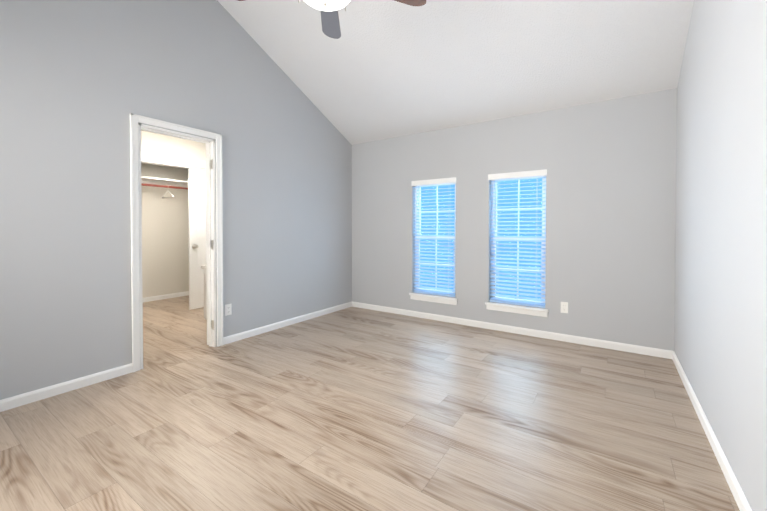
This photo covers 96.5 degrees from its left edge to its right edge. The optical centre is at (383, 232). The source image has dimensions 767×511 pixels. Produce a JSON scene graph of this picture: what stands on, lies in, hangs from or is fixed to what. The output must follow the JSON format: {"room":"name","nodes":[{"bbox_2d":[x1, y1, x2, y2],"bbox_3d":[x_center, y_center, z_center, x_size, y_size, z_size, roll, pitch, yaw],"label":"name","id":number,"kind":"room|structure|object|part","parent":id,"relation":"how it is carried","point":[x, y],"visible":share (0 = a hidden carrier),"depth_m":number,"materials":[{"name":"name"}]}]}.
{"room":"empty bedroom","nodes":[
{"label":"empty bedroom","id":0,"kind":"room"},
{"bbox_2d":[141,130,205,297],"bbox_3d":[-2.919,-0.093,4.740,0.100,2.440,3.950,1,1,34],"label":"wall","id":1,"kind":"structure","parent":0,"point":[165,259],"depth_m":4.61,"materials":[{"name":"white paint"}]},
{"bbox_2d":[141,176,187,197],"bbox_3d":[-3.511,-0.696,5.462,0.501,0.284,2.498,1,1,34],"label":"shelf","id":2,"kind":"object","parent":1,"relation":"attached to","point":[161,182],"visible":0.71,"depth_m":5.51,"materials":[{"name":"white wood"}]},
{"bbox_3d":[-3.471,-0.727,5.434,0.034,0.034,2.496,0,1,34],"label":"rail rod","id":3,"kind":"part","parent":2,"relation":"part of","materials":[{"name":"brown wood"}]},
{"bbox_2d":[143,291,188,301],"bbox_3d":[-3.714,1.078,5.622,0.013,0.074,2.500,1,1,34],"label":"baseboard","id":4,"kind":"structure","parent":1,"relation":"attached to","point":[161,297],"depth_m":5.71,"materials":[{"name":"white wood"}]},
{"bbox_2d":[141,151,205,170],"bbox_3d":[-2.795,0.039,4.905,0.123,2.171,1.722,1,1,34],"label":"trim","id":5,"kind":"structure","parent":1,"relation":"attached to","point":[166,159],"depth_m":4.67,"materials":[{"name":"white wood"}]},
{"bbox_2d":[188,168,205,309],"bbox_3d":[-2.556,0.096,5.185,0.108,2.026,0.726,1,1,34],"label":"closet door","id":6,"kind":"structure","parent":1,"relation":"in","point":[197,216],"depth_m":4.98,"materials":[{"name":"white wood"}]},
{"bbox_2d":[0,0,351,399],"bbox_3d":[-1.917,-0.712,3.157,0.140,3.718,5.217,1,1,34],"label":"wall","id":7,"kind":"structure","parent":0,"point":[81,81],"depth_m":2.75,"materials":[{"name":"grey paint"}]},
{"bbox_2d":[0,363,132,411],"bbox_3d":[-2.641,1.126,1.967,0.013,0.074,2.054,1,1,34],"label":"baseboard","id":8,"kind":"structure","parent":7,"relation":"attached to","point":[98,377],"depth_m":2.46,"materials":[{"name":"white wood"}]},
{"bbox_2d":[130,113,222,371],"bbox_3d":[-1.914,0.086,3.172,0.186,2.122,0.784,1,1,34],"label":"door frame","id":9,"kind":"structure","parent":7,"relation":"attached to","point":[214,231],"depth_m":3.23,"materials":[{"name":"white wood"}]},
{"bbox_2d":[225,304,231,315],"bbox_3d":[-1.596,0.796,3.520,0.007,0.115,0.070,1,1,34],"label":"outlet","id":10,"kind":"object","parent":7,"relation":"attached to","point":[228,309],"visible":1,"depth_m":3.52,"materials":[{"name":"white plastic"}]},
{"bbox_2d":[223,301,351,344],"bbox_3d":[-1.059,1.095,4.318,0.013,0.074,2.056,1,1,34],"label":"baseboard","id":11,"kind":"structure","parent":7,"relation":"attached to","point":[246,334],"depth_m":4.07,"materials":[{"name":"white wood"}]},
{"bbox_2d":[0,295,739,510],"bbox_3d":[-1.516,1.190,2.972,7.020,0.080,5.317,1,1,34],"label":"floor","id":12,"kind":"structure","parent":0,"point":[354,409],"depth_m":2.03,"materials":[{"name":"brown wood"}]},
{"bbox_2d":[201,265,206,319],"bbox_3d":[-1.744,0.717,4.125,0.627,0.835,0.594,1,1,34],"label":"bathroom vanity","id":13,"kind":"object","parent":12,"relation":"on","point":[205,296],"visible":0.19,"depth_m":4.03,"materials":[{"name":"white wood"}]},
{"bbox_2d":[217,0,693,144],"bbox_3d":[-0.304,-1.872,2.056,4.029,1.429,5.437,1,1,34],"label":"ceiling","id":14,"kind":"structure","parent":0,"point":[380,70],"depth_m":3.31,"materials":[{"name":"white paint"}]},
{"bbox_2d":[238,0,425,38],"bbox_3d":[-0.376,-1.875,2.044,1.337,1.203,1.298,1,1,34],"label":"fan","id":15,"kind":"object","parent":14,"relation":"hanging from","point":[329,9],"visible":1,"depth_m":2.38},
{"bbox_3d":[-0.356,-1.452,2.096,0.344,0.092,0.344,0,1,34],"label":"lamp shade","id":16,"kind":"part","parent":15,"relation":"part of","materials":[{"name":"white glass"}]},
{"bbox_3d":[-0.395,-1.585,2.534,0.381,0.041,0.437,0,1,34],"label":"blade","id":17,"kind":"part","parent":15,"relation":"part of","materials":[{"name":"grey wood"}]},
{"bbox_3d":[0.050,-1.581,2.267,0.348,0.041,0.458,0,1,34],"label":"blade","id":18,"kind":"part","parent":15,"relation":"part of","materials":[{"name":"brown wood"}]},
{"bbox_2d":[352,88,676,350],"bbox_3d":[1.114,-0.106,4.184,4.029,2.480,0.140,1,1,34],"label":"wall","id":19,"kind":"structure","parent":0,"point":[609,166],"depth_m":3.58,"materials":[{"name":"grey paint"}]},
{"bbox_2d":[409,293,457,304],"bbox_3d":[0.652,0.859,4.447,0.680,0.086,0.118,1,1,34],"label":"window sill","id":20,"kind":"structure","parent":19,"relation":"attached to","point":[433,298],"depth_m":4.40,"materials":[{"name":"white wood"}]},
{"bbox_2d":[411,177,455,296],"bbox_3d":[0.676,0.065,4.471,0.630,1.500,0.147,1,1,34],"label":"window blind","id":21,"kind":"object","parent":19,"relation":"in","point":[417,270],"depth_m":4.47,"materials":[{"name":"white plastic"}]},
{"bbox_2d":[415,186,415,227],"bbox_3d":[0.468,0.079,4.563,0.082,1.430,0.038,0,1,-14],"label":"blind cord","id":22,"kind":"object","parent":21,"relation":"hanging from","point":[415,186],"depth_m":4.56,"materials":[{"name":"white fabric"}]},
{"bbox_3d":[0.655,-0.650,4.431,0.630,0.068,0.072,1,1,34],"label":"left window blind rail","id":23,"kind":"part","parent":21,"relation":"part of","materials":[{"name":"white plastic"}]},
{"bbox_2d":[448,230,448,294],"bbox_3d":[0.835,0.082,4.333,0.002,1.430,0.054,1,1,34],"label":"blind cord","id":24,"kind":"object","parent":21,"relation":"hanging from","point":[448,240],"depth_m":4.32,"materials":[{"name":"white plastic"}]},
{"bbox_2d":[352,301,667,358],"bbox_3d":[1.059,1.098,4.145,3.720,0.074,0.013,1,1,34],"label":"baseboard","id":25,"kind":"structure","parent":19,"relation":"attached to","point":[656,352],"depth_m":3.77,"materials":[{"name":"white wood"}]},
{"bbox_2d":[485,302,548,316],"bbox_3d":[1.502,0.866,3.874,0.680,0.086,0.118,1,1,34],"label":"window sill","id":26,"kind":"structure","parent":19,"relation":"attached to","point":[541,312],"depth_m":3.83,"materials":[{"name":"white wood"}]},
{"bbox_2d":[488,169,546,307],"bbox_3d":[1.526,0.073,3.899,0.630,1.500,0.147,1,1,34],"label":"window blind","id":27,"kind":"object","parent":19,"relation":"in","point":[528,301],"depth_m":3.88,"materials":[{"name":"white plastic"}]},
{"bbox_2d":[493,180,498,297],"bbox_3d":[1.318,0.087,3.991,0.082,1.430,0.038,0,1,-14],"label":"blind cord","id":28,"kind":"object","parent":27,"relation":"hanging from","point":[497,219],"depth_m":3.97,"materials":[{"name":"white plastic"}]},
{"bbox_3d":[1.505,-0.643,3.859,0.630,0.068,0.072,1,1,34],"label":"right window blind rail","id":29,"kind":"part","parent":27,"relation":"part of","materials":[{"name":"white plastic"}]},
{"bbox_2d":[536,176,537,225],"bbox_3d":[1.685,0.090,3.761,0.002,1.430,0.054,1,1,34],"label":"blind cord","id":30,"kind":"object","parent":27,"relation":"hanging from","point":[537,176],"depth_m":3.74,"materials":[{"name":"white fabric"}]},
{"bbox_2d":[561,302,567,312],"bbox_3d":[1.893,0.787,3.582,0.070,0.115,0.007,1,1,34],"label":"outlet","id":31,"kind":"object","parent":19,"relation":"attached to","point":[564,307],"visible":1,"depth_m":3.58,"materials":[{"name":"white plastic"}]},
{"bbox_2d":[674,0,766,510],"bbox_3d":[1.309,-0.684,0.985,0.140,3.718,5.217,1,1,34],"label":"wall","id":32,"kind":"structure","parent":0,"point":[720,335],"depth_m":1.68,"materials":[{"name":"grey paint"}]},
{"bbox_2d":[668,350,751,510],"bbox_3d":[1.246,1.138,1.051,0.013,0.074,4.937,1,1,34],"label":"baseboard","id":33,"kind":"structure","parent":32,"relation":"attached to","point":[743,505],"depth_m":1.80,"materials":[{"name":"white wood"}]}
]}

